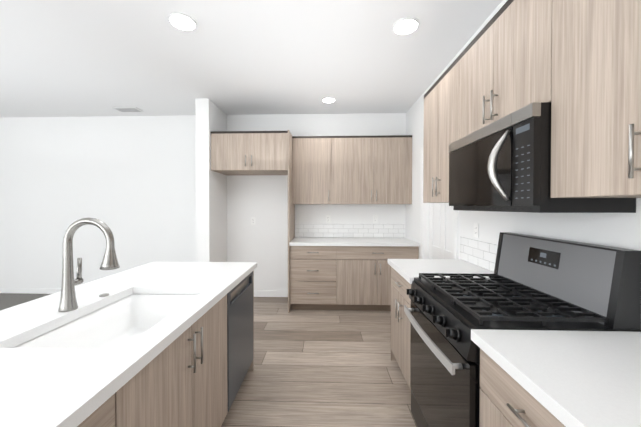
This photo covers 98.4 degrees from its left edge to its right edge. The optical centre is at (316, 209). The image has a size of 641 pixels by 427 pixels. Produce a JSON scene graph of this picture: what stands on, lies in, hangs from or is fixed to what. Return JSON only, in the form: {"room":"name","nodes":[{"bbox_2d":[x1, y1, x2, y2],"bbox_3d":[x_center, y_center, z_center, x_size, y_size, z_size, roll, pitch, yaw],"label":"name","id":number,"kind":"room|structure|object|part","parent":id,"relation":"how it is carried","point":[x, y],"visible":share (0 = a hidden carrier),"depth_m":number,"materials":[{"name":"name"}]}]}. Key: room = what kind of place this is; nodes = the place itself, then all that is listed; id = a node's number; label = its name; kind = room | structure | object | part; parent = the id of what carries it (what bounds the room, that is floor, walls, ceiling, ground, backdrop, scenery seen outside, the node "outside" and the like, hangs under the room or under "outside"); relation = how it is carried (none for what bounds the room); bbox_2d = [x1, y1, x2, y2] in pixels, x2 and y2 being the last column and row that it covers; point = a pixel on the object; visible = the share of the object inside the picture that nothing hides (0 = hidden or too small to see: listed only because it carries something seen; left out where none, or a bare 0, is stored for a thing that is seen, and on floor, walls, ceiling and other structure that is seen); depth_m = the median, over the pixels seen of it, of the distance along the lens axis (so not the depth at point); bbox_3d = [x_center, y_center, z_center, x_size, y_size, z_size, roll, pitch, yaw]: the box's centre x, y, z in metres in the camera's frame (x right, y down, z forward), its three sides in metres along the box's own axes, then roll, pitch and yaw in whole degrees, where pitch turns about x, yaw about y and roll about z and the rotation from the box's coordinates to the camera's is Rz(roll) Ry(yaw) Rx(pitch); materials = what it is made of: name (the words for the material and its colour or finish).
{"room":"kitchen","nodes":[
{"label":"kitchen","id":0,"kind":"room"},
{"bbox_2d":[0,293,50,310],"bbox_3d":[-3.982,1.376,0.827,4.540,0.012,7.100,0,1,2],"label":"carpet floor","id":1,"kind":"structure","parent":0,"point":[8,300],"depth_m":4.15,"materials":[{"name":"grey carpet"}]},
{"bbox_2d":[0,113,405,290],"bbox_3d":[-1.886,-0.058,4.366,8.885,2.800,0.150,0,1,2],"label":"wall","id":2,"kind":"structure","parent":0,"point":[129,182],"depth_m":4.32,"materials":[{"name":"white paint"}]},
{"bbox_2d":[0,288,60,293],"bbox_3d":[-3.826,1.295,4.364,4.548,0.095,0.014,0,1,2],"label":"baseboard","id":3,"kind":"structure","parent":2,"relation":"attached to","point":[56,290],"depth_m":4.38,"materials":[{"name":"white"}]},
{"bbox_2d":[211,131,287,174],"bbox_3d":[-0.874,-0.780,3.924,1.024,0.514,0.643,0,1,2],"label":"upper cabinet","id":4,"kind":"object","parent":2,"relation":"attached to","point":[249,152],"visible":0.85,"depth_m":3.64,"materials":[{"name":"brown wood"}]},
{"bbox_2d":[251,217,254,224],"bbox_3d":[-0.972,0.178,4.257,0.070,0.114,0.006,0,1,2],"label":"outlet","id":5,"kind":"object","parent":2,"relation":"attached to","point":[252,220],"visible":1,"depth_m":4.26,"materials":[{"name":"white plastic"}]},
{"bbox_2d":[254,290,287,296],"bbox_3d":[-0.863,1.296,4.263,1.026,0.095,0.011,0,1,2],"label":"baseboard","id":6,"kind":"structure","parent":2,"relation":"attached to","point":[256,293],"depth_m":4.25,"materials":[{"name":"white"}]},
{"bbox_2d":[292,136,331,203],"bbox_3d":[-0.057,-0.559,4.062,0.552,0.959,0.318,0,1,2],"label":"upper cabinet","id":7,"kind":"object","parent":2,"relation":"attached to","point":[311,155],"depth_m":3.90,"materials":[{"name":"brown wood"}]},
{"bbox_2d":[326,215,330,222],"bbox_3d":[0.183,0.144,4.217,0.070,0.114,0.006,0,1,2],"label":"electrical outlet","id":8,"kind":"object","parent":2,"relation":"attached to","point":[328,218],"visible":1,"depth_m":4.22,"materials":[{"name":"white plastic"}]},
{"bbox_2d":[295,224,404,237],"bbox_3d":[0.507,0.322,4.208,1.666,0.200,0.006,0,1,2],"label":"tile backsplash","id":9,"kind":"structure","parent":2,"relation":"attached to","point":[301,230],"depth_m":4.20,"materials":[{"name":"white tile"}]},
{"bbox_2d":[332,136,375,203],"bbox_3d":[0.515,-0.558,4.042,0.593,0.959,0.318,0,1,2],"label":"upper cabinet","id":10,"kind":"object","parent":2,"relation":"attached to","point":[351,169],"depth_m":3.88,"materials":[{"name":"brown wood"}]},
{"bbox_2d":[373,215,377,222],"bbox_3d":[0.897,0.144,4.193,0.070,0.114,0.006,0,1,2],"label":"electrical outlet","id":11,"kind":"object","parent":2,"relation":"attached to","point":[375,218],"visible":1,"depth_m":4.19,"materials":[{"name":"white plastic"}]},
{"bbox_2d":[376,135,411,203],"bbox_3d":[1.078,-0.558,4.023,0.533,0.959,0.318,0,1,2],"label":"upper cabinet","id":12,"kind":"object","parent":2,"relation":"attached to","point":[393,152],"depth_m":3.86,"materials":[{"name":"brown wood"}]},
{"bbox_2d":[195,98,226,261],"bbox_3d":[-1.476,-0.052,3.946,0.175,2.798,0.658,0,1,2],"label":"wall","id":13,"kind":"structure","parent":0,"point":[211,214],"depth_m":3.62,"materials":[{"name":"white paint"}]},
{"bbox_2d":[0,0,502,117],"bbox_3d":[-2.010,-1.467,0.727,8.885,0.100,7.500,0,1,2],"label":"ceiling","id":14,"kind":"structure","parent":0,"point":[75,58],"depth_m":2.56,"materials":[{"name":"white paint"}]},
{"bbox_2d":[112,107,143,111],"bbox_3d":[-2.721,-1.445,4.004,0.340,0.015,0.170,0,1,2],"label":"ceiling vent","id":15,"kind":"object","parent":14,"relation":"in","point":[128,109],"visible":0.96,"depth_m":3.98,"materials":[{"name":"white metal"}]},
{"bbox_2d":[168,13,196,30],"bbox_3d":[-1.015,-1.425,2.104,0.194,0.012,0.194,0,1,2],"label":"recessed light","id":16,"kind":"object","parent":14,"relation":"in","point":[182,21],"visible":1,"depth_m":2.09,"materials":[{"name":"white"}]},
{"bbox_2d":[322,97,334,102],"bbox_3d":[0.164,-1.443,3.645,0.174,0.012,0.174,0,1,2],"label":"recessed light","id":17,"kind":"object","parent":14,"relation":"in","point":[328,99],"visible":1,"depth_m":3.62,"materials":[{"name":"white"}]},
{"bbox_2d":[393,17,418,34],"bbox_3d":[0.698,-1.426,2.156,0.194,0.012,0.194,0,1,2],"label":"recessed light","id":18,"kind":"object","parent":14,"relation":"in","point":[405,26],"visible":0.96,"depth_m":2.14,"materials":[{"name":"white"}]},
{"bbox_2d":[222,297,416,426],"bbox_3d":[-2.010,1.433,0.760,8.885,0.100,7.500,0,1,2],"label":"floor","id":19,"kind":"structure","parent":0,"point":[326,368],"depth_m":2.29,"materials":[{"name":"brown wood"}]},
{"bbox_2d":[80,386,127,426],"bbox_3d":[-1.002,0.945,0.672,0.840,0.878,0.314,0,1,2],"label":"base cabinet","id":20,"kind":"object","parent":19,"relation":"on","point":[114,412],"depth_m":0.79,"materials":[{"name":"brown wood"}]},
{"bbox_2d":[128,294,231,426],"bbox_3d":[-0.981,0.938,1.274,0.840,0.878,0.928,0,1,2],"label":"base cabinet","id":21,"kind":"object","parent":19,"relation":"on","point":[190,384],"depth_m":1.24,"materials":[{"name":"brown wood"}]},
{"bbox_2d":[0,262,255,426],"bbox_3d":[-1.014,0.483,0.360,0.896,0.050,3.990,0,1,2],"label":"countertop","id":22,"kind":"structure","parent":21,"relation":"on","point":[41,386],"depth_m":0.94,"materials":[{"name":"white stone"}]},
{"bbox_2d":[58,218,119,311],"bbox_3d":[-1.033,0.246,1.274,0.267,0.421,0.106,0,1,2],"label":"faucet","id":23,"kind":"object","parent":22,"relation":"on","point":[68,301],"visible":1,"depth_m":1.25,"materials":[{"name":"silver metal"}]},
{"bbox_3d":[-1.118,0.450,1.459,0.044,0.009,0.044,0,1,2],"label":"sink air gap cap","id":24,"kind":"part","parent":22,"relation":"part of","materials":[{"name":"silver metal"}]},
{"bbox_2d":[16,290,191,345],"bbox_3d":[-0.862,0.597,1.268,0.479,0.224,0.721,0,1,2],"label":"sink","id":25,"kind":"object","parent":22,"relation":"in","point":[112,323],"depth_m":1.47,"materials":[{"name":"white ceramic"}]},
{"bbox_2d":[232,270,253,402],"bbox_3d":[-0.955,0.930,2.037,0.840,0.878,0.634,0,1,2],"label":"dishwasher","id":26,"kind":"object","parent":19,"relation":"on","point":[243,296],"depth_m":2.01,"materials":[{"name":"black metal"}]},
{"bbox_2d":[288,130,294,312],"bbox_3d":[-0.350,0.155,3.917,0.020,2.384,0.643,0,1,2],"label":"panel","id":27,"kind":"object","parent":19,"relation":"on","point":[291,221],"visible":0.54,"depth_m":3.63,"materials":[{"name":"brown wood"}]},
{"bbox_2d":[289,245,336,309],"bbox_3d":[-0.031,0.908,3.932,0.613,0.878,0.608,0,1,2],"label":"base cabinet","id":28,"kind":"object","parent":19,"relation":"on","point":[313,268],"depth_m":3.63,"materials":[{"name":"brown wood"}]},
{"bbox_2d":[337,245,419,310],"bbox_3d":[0.807,0.908,3.904,1.065,0.878,0.608,0,1,2],"label":"base cabinet","id":29,"kind":"object","parent":19,"relation":"on","point":[340,273],"depth_m":3.60,"materials":[{"name":"brown wood"}]},
{"bbox_2d":[289,237,419,244],"bbox_3d":[0.500,0.448,3.890,1.678,0.040,0.646,0,1,2],"label":"countertop","id":30,"kind":"structure","parent":29,"relation":"on","point":[297,240],"depth_m":3.72,"materials":[{"name":"white stone"}]},
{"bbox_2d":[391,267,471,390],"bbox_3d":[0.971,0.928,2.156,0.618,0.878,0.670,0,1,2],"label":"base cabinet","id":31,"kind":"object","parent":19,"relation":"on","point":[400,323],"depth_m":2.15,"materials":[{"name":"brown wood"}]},
{"bbox_2d":[388,259,493,282],"bbox_3d":[0.956,0.467,2.151,0.648,0.040,0.670,0,1,2],"label":"countertop","id":32,"kind":"structure","parent":31,"relation":"on","point":[408,269],"depth_m":2.14,"materials":[{"name":"white stone"}]},
{"bbox_2d":[475,343,559,426],"bbox_3d":[0.923,0.944,0.755,0.618,0.878,0.605,0,1,2],"label":"base cabinet","id":33,"kind":"object","parent":19,"relation":"on","point":[503,403],"depth_m":0.91,"materials":[{"name":"brown wood"}]},
{"bbox_2d":[471,329,640,426],"bbox_3d":[0.871,0.495,-0.324,0.648,0.040,2.754,0,1,2],"label":"countertop","id":34,"kind":"structure","parent":33,"relation":"on","point":[581,378],"depth_m":0.81,"materials":[{"name":"white stone"}]},
{"bbox_2d":[404,232,640,426],"bbox_3d":[0.892,0.748,1.438,0.700,1.194,0.756,0,1,2],"label":"range","id":35,"kind":"object","parent":19,"relation":"on","point":[537,283],"visible":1,"depth_m":1.26,"materials":[{"name":"black metal"}]},
{"bbox_3d":[0.575,0.640,1.448,0.065,0.040,0.680,0,1,2],"label":"handle","id":36,"kind":"part","parent":35,"relation":"part of","materials":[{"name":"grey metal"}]},
{"bbox_2d":[406,0,640,258],"bbox_3d":[1.293,-0.016,0.630,0.125,2.800,7.100,0,1,2],"label":"wall","id":37,"kind":"structure","parent":0,"point":[620,230],"depth_m":1.73,"materials":[{"name":"white paint"}]},
{"bbox_2d":[420,148,457,258],"bbox_3d":[1.363,0.298,3.008,0.148,2.119,0.968,0,1,2],"label":"door frame","id":38,"kind":"structure","parent":37,"relation":"attached to","point":[424,230],"depth_m":3.41,"materials":[{"name":"white"}]},
{"bbox_2d":[429,203,452,258],"bbox_3d":[1.398,0.339,3.007,0.047,2.021,0.788,0,1,2],"label":"door","id":39,"kind":"structure","parent":37,"relation":"in","point":[440,230],"depth_m":3.06,"materials":[{"name":"white"}]},
{"bbox_2d":[423,56,458,202],"bbox_3d":[1.116,-0.540,2.150,0.328,0.963,0.663,0,1,2],"label":"upper cabinet","id":40,"kind":"object","parent":37,"relation":"attached to","point":[441,101],"depth_m":2.12,"materials":[{"name":"brown wood"}]},
{"bbox_2d":[474,223,478,237],"bbox_3d":[1.279,0.167,2.214,0.006,0.114,0.070,0,1,2],"label":"electrical outlet","id":41,"kind":"object","parent":37,"relation":"attached to","point":[476,230],"visible":1,"depth_m":2.20,"materials":[{"name":"white plastic"}]},
{"bbox_2d":[460,237,497,271],"bbox_3d":[1.216,0.366,0.380,0.006,0.200,4.187,0,1,2],"label":"tile backsplash","id":42,"kind":"structure","parent":37,"relation":"attached to","point":[479,253],"depth_m":2.16,"materials":[{"name":"white tile"}]},
{"bbox_2d":[459,0,550,138],"bbox_3d":[1.092,-0.720,1.443,0.328,0.586,0.747,0,1,2],"label":"upper cabinet","id":43,"kind":"object","parent":37,"relation":"attached to","point":[505,69],"depth_m":1.34,"materials":[{"name":"brown wood"}]},
{"bbox_2d":[449,102,635,212],"bbox_3d":[1.023,-0.208,1.450,0.467,0.432,0.739,0,1,2],"label":"over-the-range microwave","id":44,"kind":"object","parent":43,"relation":"attached to","point":[503,164],"visible":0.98,"depth_m":1.20,"materials":[{"name":"black metal"}]},
{"bbox_3d":[0.819,-0.195,1.248,0.074,0.312,0.059,0,1,2],"label":"microwave hood handle","id":45,"kind":"part","parent":44,"relation":"part of","materials":[{"name":"silver metal"}]},
{"bbox_2d":[550,0,640,197],"bbox_3d":[1.067,-0.524,0.722,0.328,0.963,0.700,0,1,2],"label":"upper cabinet","id":46,"kind":"object","parent":37,"relation":"attached to","point":[576,64],"depth_m":0.90,"materials":[{"name":"brown wood"}]}
]}

